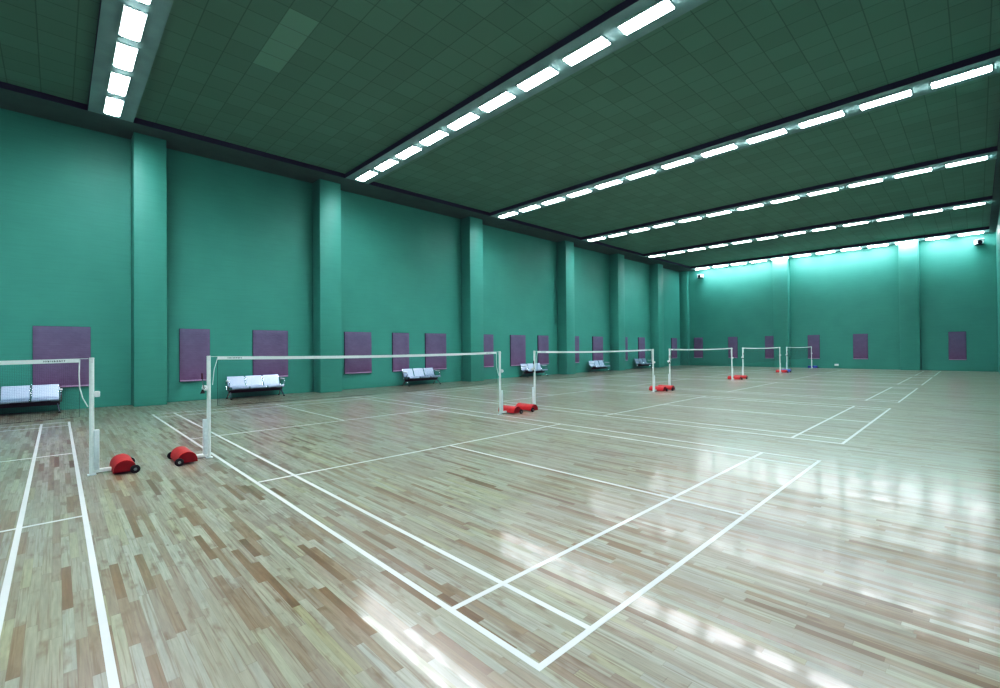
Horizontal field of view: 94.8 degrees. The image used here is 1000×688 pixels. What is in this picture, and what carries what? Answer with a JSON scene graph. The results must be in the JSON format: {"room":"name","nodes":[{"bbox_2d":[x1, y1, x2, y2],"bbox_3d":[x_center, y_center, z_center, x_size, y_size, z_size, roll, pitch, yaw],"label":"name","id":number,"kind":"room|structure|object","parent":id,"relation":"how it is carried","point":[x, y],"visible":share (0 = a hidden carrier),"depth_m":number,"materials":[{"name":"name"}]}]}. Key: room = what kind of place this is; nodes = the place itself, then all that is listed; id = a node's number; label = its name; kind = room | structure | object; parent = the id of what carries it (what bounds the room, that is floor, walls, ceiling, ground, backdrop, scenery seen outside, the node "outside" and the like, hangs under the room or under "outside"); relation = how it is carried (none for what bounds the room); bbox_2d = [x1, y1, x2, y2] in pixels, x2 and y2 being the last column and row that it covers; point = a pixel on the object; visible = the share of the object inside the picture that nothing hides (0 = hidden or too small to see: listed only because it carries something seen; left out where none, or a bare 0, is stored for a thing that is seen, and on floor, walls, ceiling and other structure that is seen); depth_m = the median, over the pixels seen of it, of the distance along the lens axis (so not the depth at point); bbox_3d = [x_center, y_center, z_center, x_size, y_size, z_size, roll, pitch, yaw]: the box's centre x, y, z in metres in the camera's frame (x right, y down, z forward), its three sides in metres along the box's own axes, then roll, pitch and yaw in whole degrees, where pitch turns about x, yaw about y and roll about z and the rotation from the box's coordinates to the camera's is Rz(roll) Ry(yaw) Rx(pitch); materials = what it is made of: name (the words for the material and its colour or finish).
{"room":"sports hall","nodes":[
{"label":"sports hall","id":0,"kind":"room"},
{"bbox_2d":[131,132,166,406],"bbox_3d":[-10.900,-2.240,14.286,0.810,8.240,0.700,0,-1,-44],"label":"pillar","id":1,"kind":"structure","parent":0,"point":[148,153],"depth_m":14.03,"materials":[{"name":"green paint"}]},
{"bbox_2d":[312,179,341,392],"bbox_3d":[-6.838,-2.241,18.198,0.850,8.240,0.700,0,-1,-44],"label":"pillar","id":2,"kind":"structure","parent":0,"point":[327,330],"depth_m":17.90,"materials":[{"name":"green paint"}]},
{"bbox_2d":[0,108,679,413],"bbox_3d":[-2.018,-2.368,23.465,50.500,8.500,0.200,0,-1,-44],"label":"wall","id":3,"kind":"structure","parent":0,"point":[240,238],"depth_m":16.35,"materials":[{"name":"green paint"}]},
{"bbox_2d":[33,326,90,387],"bbox_3d":[-12.493,0.370,13.137,1.200,1.750,0.077,0,-1,-44],"label":"wall panel","id":4,"kind":"object","parent":3,"relation":"attached to","point":[49,342],"visible":0.84,"depth_m":13.11,"materials":[{"name":"purple fabric"}]},
{"bbox_2d":[179,329,209,381],"bbox_3d":[-10.185,0.369,15.361,0.860,1.750,0.075,0,-1,-44],"label":"wall panel","id":5,"kind":"object","parent":3,"relation":"attached to","point":[194,344],"visible":0.89,"depth_m":15.31,"materials":[{"name":"purple fabric"}]},
{"bbox_2d":[253,330,287,377],"bbox_3d":[-8.471,0.368,17.011,1.220,1.750,0.076,0,-1,-44],"label":"wall panel","id":6,"kind":"object","parent":3,"relation":"attached to","point":[265,342],"visible":0.94,"depth_m":16.98,"materials":[{"name":"purple fabric"}]},
{"bbox_2d":[344,332,371,373],"bbox_3d":[-5.979,0.367,19.412,1.220,1.750,0.075,0,-1,-44],"label":"wall panel","id":7,"kind":"object","parent":3,"relation":"attached to","point":[355,343],"visible":0.85,"depth_m":19.39,"materials":[{"name":"purple fabric"}]},
{"bbox_2d":[392,333,408,371],"bbox_3d":[-4.488,0.366,20.848,0.870,1.750,0.073,0,-1,-44],"label":"wall panel","id":8,"kind":"object","parent":3,"relation":"attached to","point":[400,341],"visible":0.94,"depth_m":20.79,"materials":[{"name":"purple fabric"}]},
{"bbox_2d":[425,333,446,369],"bbox_3d":[-3.087,0.366,22.197,1.240,1.750,0.074,0,-1,-44],"label":"wall panel","id":9,"kind":"object","parent":3,"relation":"attached to","point":[435,343],"visible":0.92,"depth_m":22.14,"materials":[{"name":"purple fabric"}]},
{"bbox_2d":[484,334,493,366],"bbox_3d":[-0.780,0.365,24.414,1.200,1.750,0.079,0,-1,-44],"label":"wall panel","id":10,"kind":"object","parent":3,"relation":"attached to","point":[488,338],"visible":0.57,"depth_m":24.55,"materials":[{"name":"purple fabric"}]},
{"bbox_2d":[510,335,525,365],"bbox_3d":[1.034,0.364,26.164,1.240,1.750,0.073,0,-1,-44],"label":"wall panel","id":11,"kind":"object","parent":3,"relation":"attached to","point":[517,342],"visible":1,"depth_m":26.10,"materials":[{"name":"purple fabric"}]},
{"bbox_2d":[537,335,548,364],"bbox_3d":[2.612,0.363,27.682,0.970,1.750,0.076,0,-1,-44],"label":"wall panel","id":12,"kind":"object","parent":3,"relation":"attached to","point":[543,341],"visible":0.89,"depth_m":27.65,"materials":[{"name":"purple fabric"}]},
{"bbox_2d":[575,336,579,362],"bbox_3d":[4.839,0.362,29.825,1.000,1.750,0.079,0,-1,-44],"label":"wall panel","id":13,"kind":"object","parent":3,"relation":"attached to","point":[576,337],"visible":0.44,"depth_m":29.96,"materials":[{"name":"purple fabric"}]},
{"bbox_2d":[592,336,603,361],"bbox_3d":[6.748,0.361,31.662,1.240,1.750,0.079,0,-1,-44],"label":"wall panel","id":14,"kind":"object","parent":3,"relation":"attached to","point":[597,342],"visible":0.84,"depth_m":31.57,"materials":[{"name":"purple fabric"}]},
{"bbox_2d":[638,337,644,358],"bbox_3d":[11.033,0.360,35.791,1.000,1.750,0.074,0,-1,-44],"label":"wall panel","id":15,"kind":"object","parent":3,"relation":"attached to","point":[641,340],"visible":0.88,"depth_m":35.70,"materials":[{"name":"purple fabric"}]},
{"bbox_2d":[671,338,676,357],"bbox_3d":[15.024,0.358,39.633,1.040,1.750,0.077,0,-1,-44],"label":"wall panel","id":16,"kind":"object","parent":3,"relation":"attached to","point":[673,340],"visible":0.95,"depth_m":39.50,"materials":[{"name":"purple fabric"}]},
{"bbox_2d":[461,216,483,381],"bbox_3d":[-1.402,-2.244,23.431,0.860,8.240,0.700,0,-1,-44],"label":"pillar","id":17,"kind":"structure","parent":0,"point":[471,227],"depth_m":23.16,"materials":[{"name":"green paint"}]},
{"bbox_2d":[0,365,999,687],"bbox_3d":[4.680,1.858,16.510,50.500,0.200,19.400,0,-1,-44],"label":"floor","id":18,"kind":"structure","parent":0,"point":[878,566],"depth_m":4.04,"materials":[{"name":"brown wood"}]},
{"bbox_2d":[0,384,62,412],"bbox_3d":[-12.862,1.504,12.202,1.826,0.752,0.663,0,-1,-44],"label":"bench","id":19,"kind":"object","parent":18,"relation":"on","point":[56,396],"visible":0.97,"depth_m":12.48,"materials":[{"name":"silver metal"}]},
{"bbox_2d":[0,422,119,687],"bbox_3d":[-7.758,1.758,3.981,6.100,0.001,13.400,0,-1,-44],"label":"court lines","id":20,"kind":"object","parent":18,"relation":"on","point":[111,671],"visible":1,"depth_m":3.55,"materials":[{"name":"white paint"}]},
{"bbox_2d":[87,358,139,475],"bbox_3d":[-5.329,0.970,6.335,0.530,1.575,0.656,0,-1,-44],"label":"post","id":21,"kind":"object","parent":18,"relation":"on","point":[119,463],"visible":1,"depth_m":6.18,"materials":[{"name":"white metal"}]},
{"bbox_2d":[0,358,87,423],"bbox_3d":[-7.735,0.595,4.004,6.196,0.803,0.054,0,-1,-44],"label":"net","id":22,"kind":"object","parent":21,"relation":"attached to","point":[12,362],"visible":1,"depth_m":5.86,"materials":[{"name":"white fabric"}]},
{"bbox_2d":[167,356,212,465],"bbox_3d":[-4.668,0.969,6.971,0.530,1.575,0.656,0,-1,-44],"label":"post","id":23,"kind":"object","parent":18,"relation":"on","point":[181,455],"visible":1,"depth_m":7.05,"materials":[{"name":"white metal"}]},
{"bbox_2d":[211,352,499,405],"bbox_3d":[-2.248,0.592,9.287,6.196,0.803,0.054,0,-1,-44],"label":"net","id":24,"kind":"object","parent":23,"relation":"attached to","point":[352,357],"visible":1,"depth_m":8.63,"materials":[{"name":"white fabric"}]},
{"bbox_2d":[226,374,284,399],"bbox_3d":[-8.630,1.502,16.276,1.826,0.752,0.663,0,-1,-44],"label":"bench","id":25,"kind":"object","parent":18,"relation":"on","point":[265,381],"visible":0.85,"depth_m":16.30,"materials":[{"name":"silver metal"}]},
{"bbox_2d":[402,368,440,385],"bbox_3d":[-3.602,1.500,21.118,1.826,0.752,0.663,0,-1,-44],"label":"bench","id":26,"kind":"object","parent":18,"relation":"on","point":[421,377],"visible":0.87,"depth_m":21.15,"materials":[{"name":"silver metal"}]},
{"bbox_2d":[153,396,820,670],"bbox_3d":[-2.248,1.755,9.287,6.100,0.001,13.400,0,-1,-44],"label":"court lines","id":27,"kind":"object","parent":18,"relation":"on","point":[589,629],"visible":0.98,"depth_m":3.82,"materials":[{"name":"white paint"}]},
{"bbox_2d":[498,351,522,414],"bbox_3d":[0.159,0.967,11.618,0.530,1.575,0.656,0,-1,-44],"label":"post","id":28,"kind":"object","parent":18,"relation":"on","point":[502,408],"visible":1,"depth_m":11.46,"materials":[{"name":"white metal"}]},
{"bbox_2d":[516,351,537,411],"bbox_3d":[0.771,0.967,12.207,0.530,1.575,0.656,0,-1,-44],"label":"post","id":29,"kind":"object","parent":18,"relation":"on","point":[524,406],"visible":0.9,"depth_m":12.28,"materials":[{"name":"white metal"}]},
{"bbox_2d":[536,349,653,379],"bbox_3d":[3.281,0.590,14.610,6.444,0.803,0.054,0,-1,-44],"label":"net","id":30,"kind":"object","parent":29,"relation":"attached to","point":[644,350],"visible":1,"depth_m":14.15,"materials":[{"name":"white fabric"}]},
{"bbox_2d":[520,363,547,377],"bbox_3d":[1.959,1.498,26.472,1.826,0.752,0.663,0,-1,-44],"label":"bench","id":31,"kind":"object","parent":18,"relation":"on","point":[525,367],"visible":0.84,"depth_m":26.45,"materials":[{"name":"silver metal"}]},
{"bbox_2d":[588,360,610,371],"bbox_3d":[6.714,1.495,31.050,1.826,0.752,0.663,0,-1,-44],"label":"bench","id":32,"kind":"object","parent":18,"relation":"on","point":[600,363],"visible":0.87,"depth_m":31.11,"materials":[{"name":"silver metal"}]},
{"bbox_2d":[634,358,651,368],"bbox_3d":[10.964,1.494,35.142,1.826,0.752,0.663,0,-1,-44],"label":"bench","id":33,"kind":"object","parent":18,"relation":"on","point":[640,363],"visible":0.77,"depth_m":35.16,"materials":[{"name":"silver metal"}]},
{"bbox_2d":[410,383,890,443],"bbox_3d":[3.278,1.753,14.607,6.100,0.001,13.400,0,-1,-44],"label":"court lines","id":34,"kind":"object","parent":18,"relation":"on","point":[868,424],"visible":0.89,"depth_m":11.19,"materials":[{"name":"white paint"}]},
{"bbox_2d":[649,349,667,391],"bbox_3d":[5.777,0.965,17.028,0.530,1.575,0.656,0,-1,-44],"label":"post","id":35,"kind":"object","parent":18,"relation":"on","point":[654,388],"visible":1,"depth_m":16.87,"materials":[{"name":"white metal"}]},
{"bbox_2d":[658,349,674,390],"bbox_3d":[6.404,0.965,17.631,0.530,1.575,0.656,0,-1,-44],"label":"post","id":36,"kind":"object","parent":18,"relation":"on","point":[669,386],"visible":0.73,"depth_m":17.71,"materials":[{"name":"white metal"}]},
{"bbox_2d":[547,375,917,401],"bbox_3d":[8.918,1.750,20.038,6.100,0.001,13.400,0,-1,-44],"label":"court lines","id":37,"kind":"object","parent":18,"relation":"on","point":[608,375],"visible":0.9,"depth_m":17.23,"materials":[{"name":"white paint"}]},
{"bbox_2d":[728,348,742,379],"bbox_3d":[11.389,0.962,22.431,0.530,1.575,0.656,0,-1,-44],"label":"post","id":38,"kind":"object","parent":18,"relation":"on","point":[731,377],"visible":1,"depth_m":22.27,"materials":[{"name":"white metal"}]},
{"bbox_2d":[671,348,731,368],"bbox_3d":[8.904,0.587,20.023,6.414,0.803,0.054,0,-1,-44],"label":"net","id":39,"kind":"object","parent":38,"relation":"attached to","point":[719,348],"visible":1,"depth_m":19.92,"materials":[{"name":"white fabric"}]},
{"bbox_2d":[734,347,747,378],"bbox_3d":[12.160,0.962,23.173,0.530,1.575,0.656,0,-1,-44],"label":"post","id":40,"kind":"object","parent":18,"relation":"on","point":[743,376],"visible":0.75,"depth_m":23.27,"materials":[{"name":"white metal"}]},
{"bbox_2d":[743,347,779,362],"bbox_3d":[14.591,0.585,25.499,6.226,0.803,0.054,0,-1,-44],"label":"net","id":41,"kind":"object","parent":40,"relation":"attached to","point":[772,347],"visible":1,"depth_m":25.22,"materials":[{"name":"white fabric"}]},
{"bbox_2d":[631,370,931,384],"bbox_3d":[14.573,1.748,25.482,6.100,0.001,13.400,0,-1,-44],"label":"court lines","id":42,"kind":"object","parent":18,"relation":"on","point":[666,370],"visible":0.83,"depth_m":22.92,"materials":[{"name":"white paint"}]},
{"bbox_2d":[781,347,790,371],"bbox_3d":[17.736,0.960,28.541,0.530,1.575,0.656,0,-1,-44],"label":"post","id":43,"kind":"object","parent":18,"relation":"on","point":[786,354],"visible":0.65,"depth_m":28.64,"materials":[{"name":"white metal"}]},
{"bbox_2d":[787,347,811,358],"bbox_3d":[20.105,0.582,30.809,6.058,0.803,0.054,0,-1,-44],"label":"net","id":44,"kind":"object","parent":43,"relation":"attached to","point":[787,347],"visible":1,"depth_m":30.73,"materials":[{"name":"white fabric"}]},
{"bbox_2d":[695,366,940,375],"bbox_3d":[20.120,1.745,30.823,6.100,0.001,13.400,0,-1,-44],"label":"court lines","id":45,"kind":"object","parent":18,"relation":"on","point":[713,366],"visible":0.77,"depth_m":29.22,"materials":[{"name":"white paint"}]},
{"bbox_2d":[0,0,999,266],"bbox_3d":[4.601,-6.742,16.588,50.500,0.200,19.400,0,-1,-44],"label":"ceiling","id":46,"kind":"structure","parent":0,"point":[332,85],"depth_m":12.31,"materials":[{"name":"green tile"}]},
{"bbox_2d":[88,0,173,121],"bbox_3d":[-4.900,-6.564,6.660,0.980,0.160,17.320,0,-1,-44],"label":"ceiling beam","id":47,"kind":"structure","parent":46,"relation":"attached to","point":[110,11],"depth_m":10.06,"materials":[{"name":"grey paint"}]},
{"bbox_2d":[103,96,123,116],"bbox_3d":[-10.364,-6.357,12.335,0.366,0.050,1.060,0,-1,-44],"label":"ceiling light","id":48,"kind":"object","parent":47,"relation":"attached to","point":[112,106],"visible":1,"depth_m":12.27,"materials":[{"name":"white plastic"}]},
{"bbox_2d":[107,71,130,95],"bbox_3d":[-9.369,-6.376,11.302,0.366,0.050,1.060,0,-1,-44],"label":"ceiling light","id":49,"kind":"object","parent":47,"relation":"attached to","point":[118,83],"visible":1,"depth_m":11.22,"materials":[{"name":"white plastic"}]},
{"bbox_2d":[112,41,137,71],"bbox_3d":[-8.374,-6.395,10.268,0.366,0.050,1.060,0,-1,-44],"label":"ceiling light","id":50,"kind":"object","parent":47,"relation":"attached to","point":[125,55],"visible":1,"depth_m":10.20,"materials":[{"name":"white plastic"}]},
{"bbox_2d":[118,4,147,41],"bbox_3d":[-7.378,-6.413,9.235,0.366,0.050,1.060,0,-1,-44],"label":"ceiling light","id":51,"kind":"object","parent":47,"relation":"attached to","point":[132,22],"visible":1,"depth_m":9.17,"materials":[{"name":"white plastic"}]},
{"bbox_2d":[0,81,694,271],"bbox_3d":[-1.501,-6.448,22.925,50.100,0.160,1.400,0,-1,-44],"label":"ceiling beam","id":52,"kind":"structure","parent":46,"relation":"attached to","point":[15,98],"depth_m":15.94,"materials":[{"name":"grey paint"}]},
{"bbox_2d":[345,0,708,183],"bbox_3d":[0.409,-6.567,11.772,0.980,0.160,17.320,0,-1,-44],"label":"ceiling beam","id":53,"kind":"structure","parent":46,"relation":"attached to","point":[606,24],"depth_m":11.10,"materials":[{"name":"grey paint"}]},
{"bbox_2d":[356,171,377,180],"bbox_3d":[-5.055,-6.360,17.447,0.366,0.050,1.060,0,-1,-44],"label":"ceiling light","id":54,"kind":"object","parent":53,"relation":"attached to","point":[368,174],"visible":1,"depth_m":17.39,"materials":[{"name":"white plastic"}]},
{"bbox_2d":[374,159,398,170],"bbox_3d":[-4.060,-6.378,16.414,0.366,0.050,1.060,0,-1,-44],"label":"ceiling light","id":55,"kind":"object","parent":53,"relation":"attached to","point":[388,163],"visible":1,"depth_m":16.34,"materials":[{"name":"white plastic"}]},
{"bbox_2d":[395,145,421,158],"bbox_3d":[-3.064,-6.397,15.380,0.366,0.050,1.060,0,-1,-44],"label":"ceiling light","id":56,"kind":"object","parent":53,"relation":"attached to","point":[411,150],"visible":1,"depth_m":15.31,"materials":[{"name":"white plastic"}]},
{"bbox_2d":[419,130,448,145],"bbox_3d":[-2.069,-6.416,14.346,0.366,0.050,1.060,0,-1,-44],"label":"ceiling light","id":57,"kind":"object","parent":53,"relation":"attached to","point":[439,134],"visible":1,"depth_m":14.27,"materials":[{"name":"white plastic"}]},
{"bbox_2d":[447,112,479,129],"bbox_3d":[-1.074,-6.434,13.313,0.366,0.050,1.060,0,-1,-44],"label":"ceiling light","id":58,"kind":"object","parent":53,"relation":"attached to","point":[469,117],"visible":1,"depth_m":13.25,"materials":[{"name":"white plastic"}]},
{"bbox_2d":[479,91,515,111],"bbox_3d":[-0.079,-6.453,12.279,0.366,0.050,1.060,0,-1,-44],"label":"ceiling light","id":59,"kind":"object","parent":53,"relation":"attached to","point":[506,96],"visible":1,"depth_m":12.20,"materials":[{"name":"white plastic"}]},
{"bbox_2d":[517,65,558,90],"bbox_3d":[0.916,-6.471,11.245,0.366,0.050,1.060,0,-1,-44],"label":"ceiling light","id":60,"kind":"object","parent":53,"relation":"attached to","point":[548,72],"visible":1,"depth_m":11.17,"materials":[{"name":"white plastic"}]},
{"bbox_2d":[562,35,610,65],"bbox_3d":[1.912,-6.490,10.212,0.366,0.050,1.060,0,-1,-44],"label":"ceiling light","id":61,"kind":"object","parent":53,"relation":"attached to","point":[600,42],"visible":1,"depth_m":10.14,"materials":[{"name":"white plastic"}]},
{"bbox_2d":[617,0,675,34],"bbox_3d":[2.907,-6.508,9.178,0.366,0.050,1.060,0,-1,-44],"label":"ceiling light","id":62,"kind":"object","parent":53,"relation":"attached to","point":[662,7],"visible":1,"depth_m":9.11,"materials":[{"name":"white plastic"}]},
{"bbox_2d":[490,49,999,219],"bbox_3d":[5.855,-6.569,17.016,0.980,0.160,17.320,0,-1,-44],"label":"ceiling beam","id":63,"kind":"structure","parent":46,"relation":"attached to","point":[920,84],"depth_m":13.78,"materials":[{"name":"grey paint"}]},
{"bbox_2d":[519,205,540,211],"bbox_3d":[1.386,-6.381,21.657,0.366,0.050,1.060,0,-1,-44],"label":"ceiling light","id":64,"kind":"object","parent":63,"relation":"attached to","point":[532,206],"visible":1,"depth_m":21.58,"materials":[{"name":"white plastic"}]},
{"bbox_2d":[542,197,564,204],"bbox_3d":[2.381,-6.399,20.623,0.366,0.050,1.060,0,-1,-44],"label":"ceiling light","id":65,"kind":"object","parent":63,"relation":"attached to","point":[558,198],"visible":1,"depth_m":20.58,"materials":[{"name":"white plastic"}]},
{"bbox_2d":[567,189,591,196],"bbox_3d":[3.377,-6.418,19.590,0.366,0.050,1.060,0,-1,-44],"label":"ceiling light","id":66,"kind":"object","parent":63,"relation":"attached to","point":[584,191],"visible":1,"depth_m":19.54,"materials":[{"name":"white plastic"}]},
{"bbox_2d":[595,179,621,188],"bbox_3d":[4.372,-6.436,18.556,0.366,0.050,1.060,0,-1,-44],"label":"ceiling light","id":67,"kind":"object","parent":63,"relation":"attached to","point":[616,181],"visible":1,"depth_m":18.49,"materials":[{"name":"white plastic"}]},
{"bbox_2d":[626,169,655,179],"bbox_3d":[5.367,-6.455,17.523,0.366,0.050,1.060,0,-1,-44],"label":"ceiling light","id":68,"kind":"object","parent":63,"relation":"attached to","point":[646,172],"visible":1,"depth_m":17.45,"materials":[{"name":"white plastic"}]},
{"bbox_2d":[661,157,693,168],"bbox_3d":[6.362,-6.474,16.489,0.366,0.050,1.060,0,-1,-44],"label":"ceiling light","id":69,"kind":"object","parent":63,"relation":"attached to","point":[688,159],"visible":1,"depth_m":16.43,"materials":[{"name":"white plastic"}]},
{"bbox_2d":[701,143,737,156],"bbox_3d":[7.358,-6.492,15.455,0.366,0.050,1.060,0,-1,-44],"label":"ceiling light","id":70,"kind":"object","parent":63,"relation":"attached to","point":[731,146],"visible":1,"depth_m":15.38,"materials":[{"name":"white plastic"}]},
{"bbox_2d":[746,128,786,143],"bbox_3d":[8.353,-6.511,14.422,0.366,0.050,1.060,0,-1,-44],"label":"ceiling light","id":71,"kind":"object","parent":63,"relation":"attached to","point":[782,130],"visible":1,"depth_m":14.35,"materials":[{"name":"white plastic"}]},
{"bbox_2d":[798,110,844,127],"bbox_3d":[9.348,-6.529,13.388,0.366,0.050,1.060,0,-1,-44],"label":"ceiling light","id":72,"kind":"object","parent":63,"relation":"attached to","point":[840,113],"visible":1,"depth_m":13.33,"materials":[{"name":"white plastic"}]},
{"bbox_2d":[859,89,911,109],"bbox_3d":[10.343,-6.548,12.354,0.366,0.050,1.060,0,-1,-44],"label":"ceiling light","id":73,"kind":"object","parent":63,"relation":"attached to","point":[905,93],"visible":1,"depth_m":12.28,"materials":[{"name":"white plastic"}]},
{"bbox_2d":[931,64,991,88],"bbox_3d":[11.338,-6.566,11.321,0.366,0.050,1.060,0,-1,-44],"label":"ceiling light","id":74,"kind":"object","parent":63,"relation":"attached to","point":[987,68],"visible":1,"depth_m":11.25,"materials":[{"name":"white plastic"}]},
{"bbox_2d":[581,146,996,241],"bbox_3d":[11.330,-6.572,22.287,0.980,0.160,17.320,0,-1,-44],"label":"ceiling beam","id":75,"kind":"structure","parent":46,"relation":"attached to","point":[938,164],"depth_m":19.51,"materials":[{"name":"grey paint"}]},
{"bbox_2d":[707,210,730,216],"bbox_3d":[10.842,-6.457,22.794,0.366,0.050,1.060,0,-1,-44],"label":"ceiling light","id":76,"kind":"object","parent":75,"relation":"attached to","point":[727,211],"visible":1,"depth_m":22.69,"materials":[{"name":"white plastic"}]},
{"bbox_2d":[737,203,763,209],"bbox_3d":[11.837,-6.476,21.760,0.366,0.050,1.060,0,-1,-44],"label":"ceiling light","id":77,"kind":"object","parent":75,"relation":"attached to","point":[760,204],"visible":1,"depth_m":21.67,"materials":[{"name":"white plastic"}]},
{"bbox_2d":[770,196,799,203],"bbox_3d":[12.832,-6.495,20.727,0.366,0.050,1.060,0,-1,-44],"label":"ceiling light","id":78,"kind":"object","parent":75,"relation":"attached to","point":[793,197],"visible":1,"depth_m":20.63,"materials":[{"name":"white plastic"}]},
{"bbox_2d":[807,187,838,195],"bbox_3d":[13.828,-6.513,19.693,0.366,0.050,1.060,0,-1,-44],"label":"ceiling light","id":79,"kind":"object","parent":75,"relation":"attached to","point":[835,188],"visible":1,"depth_m":19.59,"materials":[{"name":"white plastic"}]},
{"bbox_2d":[848,178,882,187],"bbox_3d":[14.823,-6.532,18.659,0.366,0.050,1.060,0,-1,-44],"label":"ceiling light","id":80,"kind":"object","parent":75,"relation":"attached to","point":[878,179],"visible":1,"depth_m":18.58,"materials":[{"name":"white plastic"}]},
{"bbox_2d":[894,167,931,177],"bbox_3d":[15.818,-6.550,17.625,0.366,0.050,1.060,0,-1,-44],"label":"ceiling light","id":81,"kind":"object","parent":75,"relation":"attached to","point":[930,168],"visible":1,"depth_m":17.55,"materials":[{"name":"white plastic"}]},
{"bbox_2d":[945,155,987,167],"bbox_3d":[16.813,-6.569,16.592,0.366,0.050,1.060,0,-1,-44],"label":"ceiling light","id":82,"kind":"object","parent":75,"relation":"attached to","point":[986,156],"visible":1,"depth_m":16.50,"materials":[{"name":"white plastic"}]},
{"bbox_2d":[644,196,991,257],"bbox_3d":[16.797,-6.574,27.551,0.980,0.160,17.320,0,-1,-44],"label":"ceiling beam","id":83,"kind":"structure","parent":46,"relation":"attached to","point":[988,200],"depth_m":25.27,"materials":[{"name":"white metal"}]},
{"bbox_2d":[913,209,942,215],"bbox_3d":[21.286,-6.553,22.890,0.366,0.050,1.060,0,-1,-44],"label":"ceiling light","id":84,"kind":"object","parent":83,"relation":"attached to","point":[937,210],"visible":1,"depth_m":22.83,"materials":[{"name":"white plastic"}]},
{"bbox_2d":[953,202,984,208],"bbox_3d":[22.281,-6.571,21.856,0.366,0.050,1.060,0,-1,-44],"label":"ceiling light","id":85,"kind":"object","parent":83,"relation":"attached to","point":[980,203],"visible":1,"depth_m":21.75,"materials":[{"name":"white plastic"}]},
{"bbox_2d":[691,226,988,269],"bbox_3d":[22.589,-6.577,33.128,1.240,0.160,17.320,0,-1,-44],"label":"ceiling beam","id":86,"kind":"structure","parent":46,"relation":"attached to","point":[951,234],"depth_m":31.14,"materials":[{"name":"white metal"}]},
{"bbox_2d":[989,123,999,232],"bbox_3d":[11.094,-6.683,9.845,50.100,0.160,0.280,0,-1,-44],"label":"ceiling beam","id":87,"kind":"structure","parent":46,"relation":"attached to","point":[995,206],"depth_m":20.60,"materials":[{"name":"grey paint"}]},
{"bbox_2d":[557,240,574,373],"bbox_3d":[4.130,-2.246,28.757,0.840,8.240,0.700,0,-1,-44],"label":"pillar","id":88,"kind":"structure","parent":0,"point":[565,249],"depth_m":28.48,"materials":[{"name":"green paint"}]},
{"bbox_2d":[609,253,625,370],"bbox_3d":[8.391,-2.248,32.860,0.870,8.240,0.700,0,-1,-44],"label":"pillar","id":89,"kind":"structure","parent":0,"point":[616,261],"depth_m":32.58,"materials":[{"name":"green paint"}]},
{"bbox_2d":[650,264,663,367],"bbox_3d":[12.605,-2.250,36.917,0.890,8.240,0.700,0,-1,-44],"label":"pillar","id":90,"kind":"structure","parent":0,"point":[656,270],"depth_m":36.60,"materials":[{"name":"green paint"}]},
{"bbox_2d":[679,271,689,364],"bbox_3d":[16.204,-2.251,40.382,0.380,8.240,0.700,0,-1,-44],"label":"pillar","id":91,"kind":"structure","parent":0,"point":[683,275],"depth_m":40.20,"materials":[{"name":"green paint"}]},
{"bbox_2d":[772,258,790,367],"bbox_3d":[21.372,-2.349,34.906,0.530,8.240,1.000,0,-1,-44],"label":"pillar","id":92,"kind":"structure","parent":0,"point":[781,273],"depth_m":34.68,"materials":[{"name":"green paint"}]},
{"bbox_2d":[689,232,998,371],"bbox_3d":[22.826,-2.501,33.921,0.200,8.500,19.200,0,-1,-44],"label":"wall","id":93,"kind":"structure","parent":0,"point":[837,296],"depth_m":31.81,"materials":[{"name":"green paint"}]},
{"bbox_2d":[694,337,702,357],"bbox_3d":[17.108,0.319,39.665,0.073,1.750,0.760,0,-1,-44],"label":"wall panel","id":94,"kind":"object","parent":93,"relation":"attached to","point":[698,342],"visible":0.95,"depth_m":39.63,"materials":[{"name":"purple fabric"}]},
{"bbox_2d":[728,337,737,357],"bbox_3d":[19.057,0.283,37.641,0.073,1.750,0.720,0,-1,-44],"label":"wall panel","id":95,"kind":"object","parent":93,"relation":"attached to","point":[732,341],"visible":0.93,"depth_m":37.58,"materials":[{"name":"purple fabric"}]},
{"bbox_2d":[765,336,773,358],"bbox_3d":[20.948,0.247,35.673,0.078,1.750,0.720,0,-1,-44],"label":"wall panel","id":96,"kind":"object","parent":93,"relation":"attached to","point":[769,340],"visible":0.72,"depth_m":35.68,"materials":[{"name":"purple fabric"}]},
{"bbox_2d":[808,335,819,358],"bbox_3d":[22.925,0.210,33.620,0.078,1.750,0.740,0,-1,-44],"label":"wall panel","id":97,"kind":"object","parent":93,"relation":"attached to","point":[813,340],"visible":0.95,"depth_m":33.56,"materials":[{"name":"purple fabric"}]},
{"bbox_2d":[853,334,867,358],"bbox_3d":[24.813,0.175,31.663,0.073,1.750,0.820,0,-1,-44],"label":"wall panel","id":98,"kind":"object","parent":93,"relation":"attached to","point":[860,341],"visible":1,"depth_m":31.64,"materials":[{"name":"purple fabric"}]},
{"bbox_2d":[948,331,966,359],"bbox_3d":[28.090,0.114,28.253,0.082,1.750,0.780,0,-1,-44],"label":"wall panel","id":99,"kind":"object","parent":93,"relation":"attached to","point":[956,340],"visible":1,"depth_m":28.23,"materials":[{"name":"purple fabric"}]},
{"bbox_2d":[974,239,983,245],"bbox_3d":[28.554,-6.048,27.436,0.360,0.330,0.560,-1,-1,32],"label":"camera","id":100,"kind":"object","parent":93,"relation":"attached to","point":[978,242],"visible":1,"depth_m":27.27,"materials":[{"name":"white plastic"}]},
{"bbox_2d":[898,241,920,369],"bbox_3d":[26.421,-2.443,29.662,0.530,8.240,0.960,0,-1,-44],"label":"pillar","id":101,"kind":"structure","parent":0,"point":[909,272],"depth_m":29.47,"materials":[{"name":"green paint"}]},
{"bbox_2d":[996,210,999,372],"bbox_3d":[11.226,-2.616,9.565,50.300,8.500,0.200,0,-1,-44],"label":"wall","id":102,"kind":"structure","parent":0,"point":[998,222],"depth_m":25.26,"materials":[{"name":"green paint"}]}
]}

